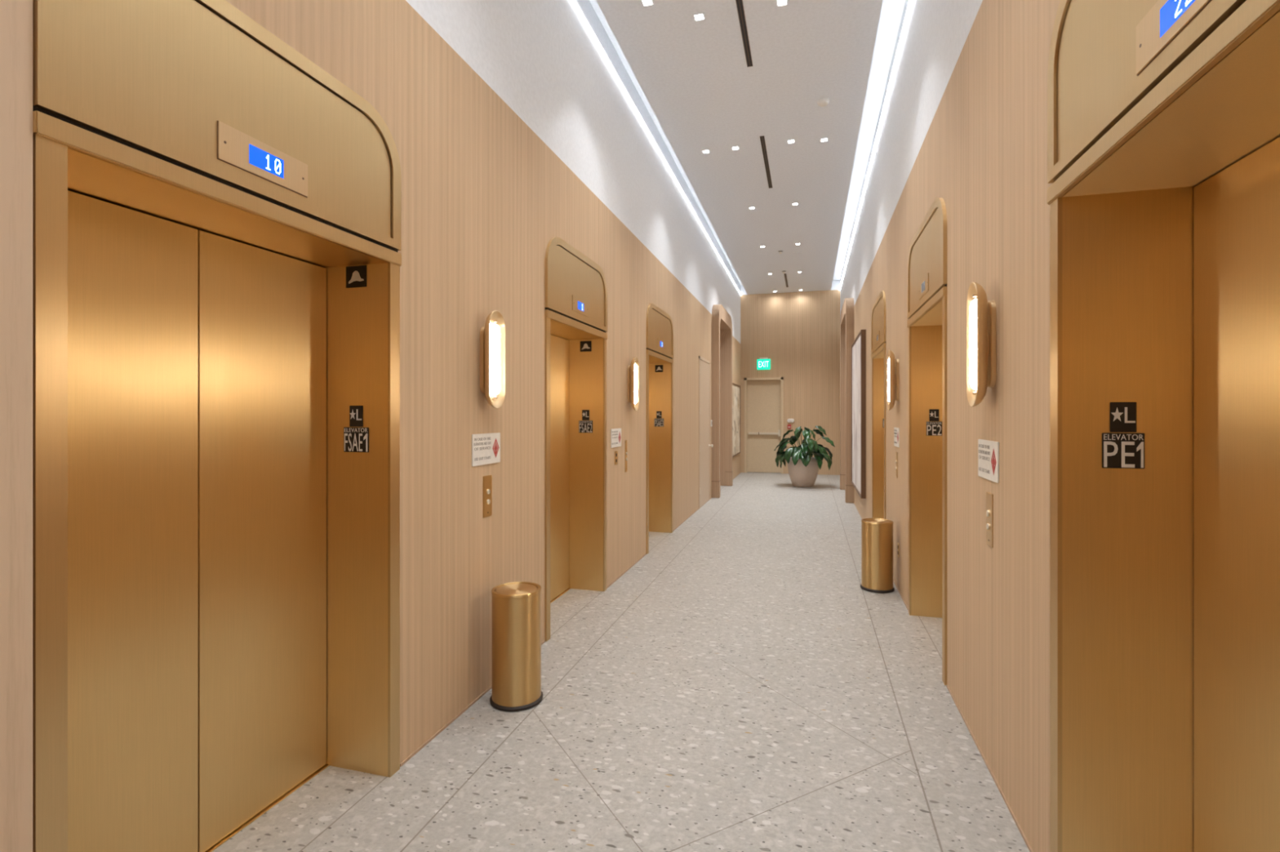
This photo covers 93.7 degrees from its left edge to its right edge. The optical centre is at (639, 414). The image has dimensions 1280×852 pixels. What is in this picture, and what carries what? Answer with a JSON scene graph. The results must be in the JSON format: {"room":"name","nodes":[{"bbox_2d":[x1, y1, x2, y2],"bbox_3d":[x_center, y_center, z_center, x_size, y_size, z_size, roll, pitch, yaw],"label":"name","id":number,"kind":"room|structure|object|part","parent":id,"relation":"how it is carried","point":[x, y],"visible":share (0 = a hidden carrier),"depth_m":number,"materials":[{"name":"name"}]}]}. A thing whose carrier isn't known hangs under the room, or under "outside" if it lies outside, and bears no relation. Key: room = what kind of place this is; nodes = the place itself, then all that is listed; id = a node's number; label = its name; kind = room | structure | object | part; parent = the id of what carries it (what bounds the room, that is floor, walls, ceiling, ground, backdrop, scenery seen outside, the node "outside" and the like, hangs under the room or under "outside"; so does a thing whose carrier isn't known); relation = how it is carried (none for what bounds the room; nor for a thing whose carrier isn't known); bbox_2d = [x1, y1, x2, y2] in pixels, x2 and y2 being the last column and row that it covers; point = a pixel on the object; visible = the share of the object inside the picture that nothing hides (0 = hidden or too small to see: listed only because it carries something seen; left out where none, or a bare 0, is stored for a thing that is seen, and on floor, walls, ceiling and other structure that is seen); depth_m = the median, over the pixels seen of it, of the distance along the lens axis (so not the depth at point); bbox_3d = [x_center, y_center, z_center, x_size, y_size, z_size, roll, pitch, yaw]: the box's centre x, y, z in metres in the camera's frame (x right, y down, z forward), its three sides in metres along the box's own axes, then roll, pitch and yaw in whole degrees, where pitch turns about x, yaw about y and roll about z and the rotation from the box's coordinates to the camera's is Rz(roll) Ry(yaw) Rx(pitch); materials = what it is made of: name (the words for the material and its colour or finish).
{"room":"lobby","nodes":[
{"label":"lobby","id":0,"kind":"room"},
{"bbox_2d":[225,0,741,763],"bbox_3d":[-0.159,-0.915,6.433,0.440,4.830,18.700,0,0,16],"label":"wall","id":1,"kind":"structure","parent":0,"point":[484,198],"depth_m":3.36,"materials":[{"name":"brown wood"}]},
{"bbox_2d":[0,0,32,851],"bbox_3d":[-1.917,-0.750,-0.644,0.012,4.500,4.121,0,0,16],"label":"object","id":2,"kind":"structure","parent":1,"relation":"attached to","point":[15,15],"depth_m":1.31,"materials":[{"name":"brown wood"}]},
{"bbox_2d":[32,0,401,851],"bbox_3d":[-1.356,0.140,1.986,0.377,2.720,1.248,0,0,16],"label":"elevator","id":3,"kind":"object","parent":1,"relation":"attached to","point":[217,214],"visible":1,"depth_m":1.95,"materials":[{"name":"gold metal"}]},
{"bbox_3d":[-1.348,0.438,1.371,0.012,2.125,0.060,0,0,16],"label":"casing","id":4,"kind":"part","parent":3,"relation":"part of","materials":[{"name":"gold metal"}]},
{"bbox_3d":[-1.578,0.435,1.758,0.030,2.113,0.555,0,0,16],"label":"door panel","id":5,"kind":"part","parent":3,"relation":"part of","materials":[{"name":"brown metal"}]},
{"bbox_3d":[-1.192,-0.956,1.940,0.009,0.529,1.240,0,0,16],"label":"transom panel","id":6,"kind":"part","parent":3,"relation":"part of","materials":[{"name":"gold metal"}]},
{"bbox_3d":[-1.186,-0.946,1.939,0.003,0.439,1.130,0,0,16],"label":"panel","id":7,"kind":"part","parent":3,"relation":"part of","materials":[{"name":"gold metal"}]},
{"bbox_3d":[-1.182,-0.709,1.937,0.012,0.035,1.140,0,0,16],"label":"rail","id":8,"kind":"part","parent":3,"relation":"part of","materials":[{"name":"gold metal"}]},
{"bbox_3d":[-1.426,0.435,2.297,0.030,2.113,0.555,0,0,16],"label":"door panel","id":9,"kind":"part","parent":3,"relation":"part of","materials":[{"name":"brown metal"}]},
{"bbox_3d":[-1.190,-0.803,1.911,0.004,0.110,0.324,0,0,16],"label":"indicator plate","id":10,"kind":"part","parent":3,"relation":"part of","materials":[{"name":"gold metal"}]},
{"bbox_3d":[-1.496,1.498,2.026,0.042,0.005,1.120,0,0,16],"label":"sill","id":11,"kind":"part","parent":3,"relation":"part of","materials":[{"name":"brown metal"}]},
{"bbox_3d":[-1.028,0.438,2.507,0.012,2.125,0.060,0,0,16],"label":"casing","id":12,"kind":"part","parent":3,"relation":"part of","materials":[{"name":"gold metal"}]},
{"bbox_2d":[471,432,500,466],"bbox_3d":[-0.827,0.188,3.235,0.007,0.166,0.290,0,0,16],"label":"notice sign","id":13,"kind":"object","parent":1,"relation":"attached to","point":[486,447],"visible":1,"depth_m":3.22,"materials":[{"name":"white plastic"}]},
{"bbox_2d":[483,475,492,518],"bbox_3d":[-0.821,0.444,3.244,0.012,0.222,0.088,0,0,16],"label":"panel","id":14,"kind":"object","parent":1,"relation":"attached to","point":[487,480],"visible":1,"depth_m":3.24,"materials":[{"name":"brown metal"}]},
{"bbox_2d":[480,310,505,408],"bbox_3d":[-0.795,-0.290,3.205,0.083,0.522,0.172,0,0,16],"label":"wall sconce","id":15,"kind":"object","parent":1,"relation":"attached to","point":[492,335],"visible":1,"depth_m":3.17,"materials":[{"name":"white glass"}]},
{"bbox_2d":[400,472,740,766],"bbox_3d":[0.050,1.494,6.351,0.006,0.012,18.655,0,0,16],"label":"baseboard","id":16,"kind":"structure","parent":1,"relation":"attached to","point":[475,700],"depth_m":2.99,"materials":[{"name":"brown wood"}]},
{"bbox_2d":[545,236,607,641],"bbox_3d":[-0.624,0.140,4.590,0.377,2.720,1.228,0,0,16],"label":"elevator","id":17,"kind":"object","parent":1,"relation":"attached to","point":[576,290],"visible":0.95,"depth_m":5.07,"materials":[{"name":"gold metal"}]},
{"bbox_3d":[-0.613,0.431,3.985,0.012,2.137,0.060,0,0,16],"label":"casing","id":18,"kind":"part","parent":17,"relation":"part of","materials":[{"name":"gold metal"}]},
{"bbox_3d":[-0.695,0.429,4.896,0.030,2.125,0.545,0,0,16],"label":"door panel","id":19,"kind":"part","parent":17,"relation":"part of","materials":[{"name":"brown metal"}]},
{"bbox_3d":[-0.764,1.498,4.630,0.042,0.005,1.100,0,0,16],"label":"sill","id":20,"kind":"part","parent":17,"relation":"part of","materials":[{"name":"brown metal"}]},
{"bbox_3d":[-0.459,-0.962,4.544,0.009,0.517,1.220,0,0,16],"label":"transom panel","id":21,"kind":"part","parent":17,"relation":"part of","materials":[{"name":"gold metal"}]},
{"bbox_3d":[-0.453,-0.952,4.543,0.003,0.427,1.110,0,0,16],"label":"panel","id":22,"kind":"part","parent":17,"relation":"part of","materials":[{"name":"gold metal"}]},
{"bbox_3d":[-0.449,-0.721,4.541,0.012,0.035,1.120,0,0,16],"label":"rail","id":23,"kind":"part","parent":17,"relation":"part of","materials":[{"name":"gold metal"}]},
{"bbox_3d":[-0.450,-0.815,4.542,0.004,0.110,0.324,0,0,16],"label":"indicator plate","id":24,"kind":"part","parent":17,"relation":"part of","materials":[{"name":"gold metal"}]},
{"bbox_3d":[-0.299,0.431,5.101,0.012,2.137,0.060,0,0,16],"label":"casing","id":25,"kind":"part","parent":17,"relation":"part of","materials":[{"name":"gold metal"}]},
{"bbox_2d":[610,428,621,448],"bbox_3d":[-0.214,0.215,5.410,0.007,0.166,0.290,0,0,16],"label":"notice sign","id":26,"kind":"object","parent":1,"relation":"attached to","point":[615,433],"visible":1,"depth_m":5.39,"materials":[{"name":"white plastic"}]},
{"bbox_2d":[614,451,617,464],"bbox_3d":[-0.215,0.395,5.410,0.006,0.118,0.075,0,0,16],"label":"switch plate","id":27,"kind":"object","parent":1,"relation":"attached to","point":[615,452],"visible":1,"depth_m":5.40,"materials":[{"name":"brown metal"}]},
{"bbox_2d":[625,440,627,471],"bbox_3d":[-0.128,0.400,5.708,0.012,0.300,0.060,0,0,16],"label":"panel","id":28,"kind":"object","parent":1,"relation":"attached to","point":[626,452],"visible":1,"depth_m":5.70,"materials":[{"name":"brown metal"}]},
{"bbox_2d":[626,356,639,411],"bbox_3d":[-0.069,-0.290,5.785,0.083,0.522,0.172,0,0,16],"label":"wall sconce","id":29,"kind":"object","parent":1,"relation":"attached to","point":[633,371],"visible":1,"depth_m":5.75,"materials":[{"name":"gold metal"}]},
{"bbox_2d":[571,0,741,295],"bbox_3d":[0.057,-3.051,6.378,0.018,0.026,18.670,0,0,16],"label":"light strip","id":30,"kind":"object","parent":1,"relation":"attached to","point":[574,2],"visible":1,"depth_m":5.99,"materials":[{"name":"white plastic"}]},
{"bbox_2d":[646,303,673,554],"bbox_3d":[0.075,0.140,7.074,0.377,2.720,1.268,0,0,16],"label":"entrance","id":31,"kind":"object","parent":1,"relation":"attached to","point":[660,329],"visible":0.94,"depth_m":7.59,"materials":[{"name":"gold metal"}]},
{"bbox_3d":[0.081,0.430,6.449,0.012,2.140,0.060,0,0,16],"label":"casing","id":32,"kind":"part","parent":31,"relation":"part of","materials":[{"name":"gold metal"}]},
{"bbox_3d":[0.245,-0.953,7.026,0.003,0.424,1.150,0,0,16],"label":"panel","id":33,"kind":"part","parent":31,"relation":"part of","materials":[{"name":"gold metal"}]},
{"bbox_3d":[0.250,-0.724,7.025,0.012,0.035,1.160,0,0,16],"label":"rail","id":34,"kind":"part","parent":31,"relation":"part of","materials":[{"name":"gold metal"}]},
{"bbox_3d":[0.249,-0.818,7.025,0.004,0.110,0.324,0,0,16],"label":"indicator plate","id":35,"kind":"part","parent":31,"relation":"part of","materials":[{"name":"gold metal"}]},
{"bbox_3d":[0.406,0.430,7.604,0.012,2.140,0.060,0,0,16],"label":"casing","id":36,"kind":"part","parent":31,"relation":"part of","materials":[{"name":"gold metal"}]},
{"bbox_2d":[698,355,713,509],"bbox_3d":[1.107,0.290,9.994,0.088,2.420,1.070,0,0,16],"label":"door","id":37,"kind":"structure","parent":1,"relation":"in","point":[704,445],"depth_m":9.93,"materials":[{"name":"beige paint"}]},
{"bbox_2d":[711,304,733,497],"bbox_3d":[1.452,-0.255,11.730,0.481,3.510,1.982,0,0,16],"label":"trim","id":38,"kind":"structure","parent":1,"relation":"attached to","point":[722,323],"depth_m":12.49,"materials":[{"name":"brown wood"}]},
{"bbox_2d":[732,382,740,457],"bbox_3d":[2.236,0.135,14.070,0.035,1.670,1.900,0,0,16],"label":"framed painting","id":39,"kind":"object","parent":1,"relation":"attached to","point":[735,388],"visible":0.59,"depth_m":14.13,"materials":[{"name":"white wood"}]},
{"bbox_2d":[212,471,1029,851],"bbox_3d":[1.314,1.550,6.331,4.300,0.100,19.700,0,0,16],"label":"floor","id":40,"kind":"structure","parent":0,"point":[739,687],"depth_m":2.82,"materials":[{"name":"stone"}]},
{"bbox_2d":[489,582,542,711],"bbox_3d":[-0.648,1.208,3.153,0.274,0.584,0.274,0,0,16],"label":"trash can","id":41,"kind":"object","parent":40,"relation":"on","point":[516,606],"visible":1,"depth_m":3.05,"materials":[{"name":"metal"}]},
{"bbox_3d":[-0.648,0.927,3.153,0.216,0.014,0.216,0,0,16],"label":"lid","id":42,"kind":"part","parent":41,"relation":"part of","materials":[{"name":"brown metal"}]},
{"bbox_2d":[773,425,835,487],"bbox_3d":[3.427,0.871,12.507,1.202,1.257,1.298,0,0,16],"label":"potted plant","id":43,"kind":"object","parent":40,"relation":"on","point":[802,468],"visible":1,"depth_m":12.23,"materials":[{"name":"green plant"}]},
{"bbox_3d":[3.393,1.205,12.477,0.650,0.590,0.650,0,0,16],"label":"pot","id":44,"kind":"part","parent":43,"relation":"part of","materials":[{"name":"beige ceramic"}]},
{"bbox_2d":[860,518,894,593],"bbox_3d":[2.036,1.208,5.151,0.274,0.584,0.274,0,0,16],"label":"trash can","id":45,"kind":"object","parent":40,"relation":"on","point":[877,534],"visible":1,"depth_m":5.04,"materials":[{"name":"metal"}]},
{"bbox_3d":[2.036,0.927,5.151,0.216,0.014,0.216,0,0,16],"label":"lid","id":46,"kind":"part","parent":45,"relation":"part of","materials":[{"name":"brown metal"}]},
{"bbox_2d":[595,0,882,294],"bbox_3d":[1.191,-3.065,6.054,2.035,0.030,18.700,0,0,16],"label":"ceiling","id":47,"kind":"structure","parent":0,"point":[695,78],"depth_m":6.03,"materials":[{"name":"paint"}]},
{"bbox_2d":[640,0,654,7],"bbox_3d":[0.055,-3.049,4.441,0.090,0.004,0.090,0,0,16],"label":"recessed light","id":48,"kind":"object","parent":47,"relation":"in","point":[645,3],"visible":1,"depth_m":4.45,"materials":[{"name":"paint"}]},
{"bbox_2d":[692,12,706,22],"bbox_3d":[0.455,-3.049,4.609,0.090,0.004,0.090,0,0,16],"label":"recessed light","id":49,"kind":"object","parent":47,"relation":"in","point":[697,17],"visible":1,"depth_m":4.61,"materials":[{"name":"paint"}]},
{"bbox_2d":[701,149,710,154],"bbox_3d":[0.767,-3.049,6.973,0.090,0.004,0.090,0,0,16],"label":"recessed light","id":50,"kind":"object","parent":47,"relation":"in","point":[708,151],"visible":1,"depth_m":6.96,"materials":[{"name":"paint"}]},
{"bbox_2d":[731,146,739,150],"bbox_3d":[1.094,-3.049,6.881,0.090,0.004,0.090,0,0,16],"label":"recessed light","id":51,"kind":"object","parent":47,"relation":"in","point":[735,148],"visible":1,"depth_m":6.88,"materials":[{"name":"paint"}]},
{"bbox_2d":[735,0,752,66],"bbox_3d":[0.749,-3.049,4.490,0.048,0.005,1.610,0,0,16],"label":"ceiling vent","id":52,"kind":"object","parent":47,"relation":"in","point":[740,6],"visible":1,"depth_m":4.79,"materials":[{"name":"black plastic"}]},
{"bbox_2d":[760,136,772,188],"bbox_3d":[1.551,-3.049,7.339,0.048,0.005,1.570,0,0,16],"label":"ceiling vent","id":53,"kind":"object","parent":47,"relation":"in","point":[762,138],"visible":1,"depth_m":7.23,"materials":[{"name":"black plastic"}]},
{"bbox_2d":[775,0,788,7],"bbox_3d":[1.052,-3.049,4.441,0.090,0.004,0.090,0,0,16],"label":"recessed light","id":54,"kind":"object","parent":47,"relation":"in","point":[779,3],"visible":1,"depth_m":4.45,"materials":[{"name":"paint"}]},
{"bbox_2d":[783,273,788,287],"bbox_3d":[3.349,-3.049,13.731,0.048,0.005,1.450,0,0,16],"label":"ceiling vent","id":55,"kind":"object","parent":47,"relation":"in","point":[785,275],"visible":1,"depth_m":13.68,"materials":[{"name":"black plastic"}]},
{"bbox_2d":[786,139,795,143],"bbox_3d":[1.691,-3.049,6.713,0.090,0.004,0.090,0,0,16],"label":"recessed light","id":56,"kind":"object","parent":47,"relation":"in","point":[789,141],"visible":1,"depth_m":6.71,"materials":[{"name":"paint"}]},
{"bbox_2d":[792,252,804,255],"bbox_3d":[3.013,-3.047,11.411,0.200,0.005,0.200,0,0,16],"label":"cover plate","id":57,"kind":"object","parent":47,"relation":"attached to","point":[796,253],"visible":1,"depth_m":11.38,"materials":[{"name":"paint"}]},
{"bbox_2d":[817,97,829,106],"bbox_3d":[1.785,-3.029,5.845,0.110,0.043,0.110,0,0,16],"label":"smoke detector","id":58,"kind":"object","parent":47,"relation":"attached to","point":[823,102],"visible":1,"depth_m":5.81,"materials":[{"name":"white plastic"}]},
{"bbox_2d":[819,137,828,142],"bbox_3d":[2.049,-3.049,6.675,0.090,0.004,0.090,0,0,16],"label":"recessed light","id":59,"kind":"object","parent":47,"relation":"in","point":[824,140],"visible":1,"depth_m":6.67,"materials":[{"name":"paint"}]},
{"bbox_2d":[589,0,905,285],"bbox_3d":[1.213,-3.330,6.048,3.010,0.080,18.700,0,0,16],"label":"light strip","id":60,"kind":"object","parent":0,"point":[891,11],"depth_m":6.42,"materials":[{"name":"white paint"}]},
{"bbox_2d":[740,280,839,475],"bbox_3d":[3.786,-0.915,15.192,3.210,4.830,0.300,0,0,16],"label":"wall","id":61,"kind":"structure","parent":0,"point":[799,332],"depth_m":14.98,"materials":[{"name":"brown wood"}]},
{"bbox_2d":[756,357,770,369],"bbox_3d":[3.132,-1.275,15.195,0.330,0.300,0.050,0,0,16],"label":"exit sign","id":62,"kind":"object","parent":61,"relation":"attached to","point":[763,363],"visible":1,"depth_m":15.18,"materials":[{"name":"green plastic"}]},
{"bbox_2d":[744,377,783,473],"bbox_3d":[3.156,0.287,15.281,0.970,2.425,0.170,0,0,16],"label":"door","id":63,"kind":"structure","parent":61,"relation":"in","point":[763,397],"depth_m":15.32,"materials":[{"name":"yellow paint"}]},
{"bbox_2d":[786,418,794,422],"bbox_3d":[3.772,0.170,15.014,0.176,0.100,0.050,0,0,16],"label":"fire alarm strobe","id":64,"kind":"object","parent":61,"relation":"attached to","point":[789,420],"visible":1,"depth_m":15.00,"materials":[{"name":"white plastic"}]},
{"bbox_2d":[840,0,1060,851],"bbox_3d":[2.585,-0.915,5.662,0.440,4.830,18.700,0,0,16],"label":"wall","id":65,"kind":"structure","parent":0,"point":[983,151],"depth_m":2.60,"materials":[{"name":"brown wood"}]},
{"bbox_2d":[840,297,853,502],"bbox_3d":[3.973,-0.255,11.021,0.481,3.510,1.982,0,0,16],"label":"trim","id":66,"kind":"structure","parent":65,"relation":"attached to","point":[846,319],"depth_m":10.14,"materials":[{"name":"brown wood"}]},
{"bbox_2d":[851,329,866,498],"bbox_3d":[3.248,0.000,8.945,0.062,2.260,1.920,0,0,16],"label":"framed painting","id":67,"kind":"object","parent":65,"relation":"attached to","point":[859,345],"visible":1,"depth_m":8.47,"materials":[{"name":"brown wood"}]},
{"bbox_2d":[839,0,913,290],"bbox_3d":[2.368,-3.051,5.728,0.026,0.026,18.670,0,0,16],"label":"light strip","id":68,"kind":"object","parent":65,"relation":"attached to","point":[910,2],"visible":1,"depth_m":5.97,"materials":[{"name":"white plastic"}]},
{"bbox_2d":[871,290,885,519],"bbox_3d":[2.765,0.120,6.494,0.377,2.760,1.258,0,0,16],"label":"entrance","id":69,"kind":"object","parent":65,"relation":"attached to","point":[878,310],"visible":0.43,"depth_m":7.06,"materials":[{"name":"gold metal"}]},
{"bbox_3d":[2.759,0.423,7.114,0.012,2.153,0.060,0,0,16],"label":"casing","id":70,"kind":"part","parent":69,"relation":"part of","materials":[{"name":"gold metal"}]},
{"bbox_3d":[2.591,-0.831,6.543,0.004,0.110,0.324,0,0,16],"label":"indicator plate","id":71,"kind":"part","parent":69,"relation":"part of","materials":[{"name":"gold metal"}]},
{"bbox_3d":[2.595,-0.980,6.542,0.003,0.451,1.140,0,0,16],"label":"panel","id":72,"kind":"part","parent":69,"relation":"part of","materials":[{"name":"gold metal"}]},
{"bbox_3d":[2.591,-0.737,6.543,0.012,0.035,1.150,0,0,16],"label":"rail","id":73,"kind":"part","parent":69,"relation":"part of","materials":[{"name":"gold metal"}]},
{"bbox_3d":[2.601,-0.990,6.540,0.009,0.541,1.250,0,0,16],"label":"transom panel","id":74,"kind":"part","parent":69,"relation":"part of","materials":[{"name":"gold metal"}]},
{"bbox_3d":[2.436,0.423,5.968,0.012,2.153,0.060,0,0,16],"label":"casing","id":75,"kind":"part","parent":69,"relation":"part of","materials":[{"name":"gold metal"}]},
{"bbox_2d":[887,349,898,410],"bbox_3d":[2.163,-0.290,5.126,0.083,0.522,0.172,0,0,16],"label":"wall sconce","id":76,"kind":"object","parent":65,"relation":"attached to","point":[892,363],"visible":1,"depth_m":5.07,"materials":[{"name":"white glass"}]},
{"bbox_2d":[893,426,899,447],"bbox_3d":[2.221,0.200,5.193,0.007,0.166,0.290,0,0,16],"label":"notice sign","id":77,"kind":"object","parent":65,"relation":"attached to","point":[896,430],"visible":1,"depth_m":5.17,"materials":[{"name":"white plastic"}]},
{"bbox_2d":[895,451,897,478],"bbox_3d":[2.218,0.440,5.193,0.012,0.222,0.090,0,0,16],"label":"panel","id":78,"kind":"object","parent":65,"relation":"attached to","point":[896,453],"visible":1,"depth_m":5.17,"materials":[{"name":"gold metal"}]},
{"bbox_2d":[897,542,899,557],"bbox_3d":[2.194,1.155,5.096,0.006,0.115,0.075,0,0,16],"label":"power outlet","id":79,"kind":"object","parent":65,"relation":"attached to","point":[898,544],"visible":1,"depth_m":5.08,"materials":[{"name":"brown metal"}]},
{"bbox_2d":[906,197,946,685],"bbox_3d":[2.029,0.120,3.875,0.377,2.760,1.268,0,0,16],"label":"entrance","id":80,"kind":"object","parent":65,"relation":"attached to","point":[926,273],"visible":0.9,"depth_m":4.42,"materials":[{"name":"gold metal"}]},
{"bbox_3d":[2.023,0.423,4.500,0.012,2.153,0.060,0,0,16],"label":"casing","id":81,"kind":"part","parent":80,"relation":"part of","materials":[{"name":"gold metal"}]},
{"bbox_3d":[1.855,-0.831,3.924,0.004,0.110,0.324,0,0,16],"label":"indicator plate","id":82,"kind":"part","parent":80,"relation":"part of","materials":[{"name":"gold metal"}]},
{"bbox_3d":[1.859,-0.980,3.923,0.003,0.451,1.150,0,0,16],"label":"panel","id":83,"kind":"part","parent":80,"relation":"part of","materials":[{"name":"gold metal"}]},
{"bbox_3d":[1.854,-0.737,3.925,0.012,0.035,1.160,0,0,16],"label":"rail","id":84,"kind":"part","parent":80,"relation":"part of","materials":[{"name":"gold metal"}]},
{"bbox_3d":[1.864,-0.990,3.922,0.009,0.541,1.260,0,0,16],"label":"transom panel","id":85,"kind":"part","parent":80,"relation":"part of","materials":[{"name":"gold metal"}]},
{"bbox_3d":[1.698,0.423,3.345,0.012,2.153,0.060,0,0,16],"label":"casing","id":86,"kind":"part","parent":80,"relation":"part of","materials":[{"name":"gold metal"}]},
{"bbox_2d":[853,502,1033,851],"bbox_3d":[2.364,1.494,5.700,0.006,0.012,18.655,0,0,16],"label":"baseboard","id":87,"kind":"structure","parent":65,"relation":"attached to","point":[1019,827],"depth_m":2.53,"materials":[{"name":"brown wood"}]},
{"bbox_2d":[966,281,995,407],"bbox_3d":[1.423,-0.290,2.498,0.083,0.522,0.172,0,0,16],"label":"wall sconce","id":88,"kind":"object","parent":65,"relation":"attached to","point":[980,313],"visible":1,"depth_m":2.46,"materials":[{"name":"white glass"}]},
{"bbox_2d":[977,439,999,483],"bbox_3d":[1.476,0.195,2.545,0.007,0.166,0.290,0,0,16],"label":"notice sign","id":89,"kind":"object","parent":65,"relation":"attached to","point":[988,451],"visible":1,"depth_m":2.52,"materials":[{"name":"white plastic"}]},
{"bbox_2d":[986,491,993,547],"bbox_3d":[1.468,0.443,2.527,0.012,0.222,0.088,0,0,16],"label":"panel","id":90,"kind":"object","parent":65,"relation":"attached to","point":[989,497],"visible":1,"depth_m":2.51,"materials":[{"name":"gold metal"}]},
{"bbox_2d":[1046,0,1279,851],"bbox_3d":[1.277,0.120,1.165,0.397,2.760,1.364,0,0,16],"label":"elevator","id":91,"kind":"object","parent":65,"relation":"attached to","point":[1163,197],"visible":1,"depth_m":1.72,"materials":[{"name":"gold metal"}]},
{"bbox_3d":[1.274,0.423,1.839,0.012,2.153,0.060,0,0,16],"label":"casing","id":92,"kind":"part","parent":91,"relation":"part of","materials":[{"name":"gold metal"}]},
{"bbox_3d":[1.097,-0.980,1.215,0.003,0.451,1.246,0,0,16],"label":"panel","id":93,"kind":"part","parent":91,"relation":"part of","materials":[{"name":"gold metal"}]},
{"bbox_3d":[1.092,-0.737,1.217,0.012,0.035,1.256,0,0,16],"label":"rail","id":94,"kind":"part","parent":91,"relation":"part of","materials":[{"name":"gold metal"}]},
{"bbox_3d":[1.102,-0.990,1.214,0.009,0.541,1.356,0,0,16],"label":"transom panel","id":95,"kind":"part","parent":91,"relation":"part of","materials":[{"name":"gold metal"}]},
{"bbox_3d":[1.093,-0.831,1.216,0.004,0.110,0.324,0,0,16],"label":"indicator plate","id":96,"kind":"part","parent":91,"relation":"part of","materials":[{"name":"gold metal"}]},
{"bbox_3d":[1.516,0.421,1.418,0.030,2.141,0.613,0,0,16],"label":"door panel","id":97,"kind":"part","parent":91,"relation":"part of","materials":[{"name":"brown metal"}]}
]}

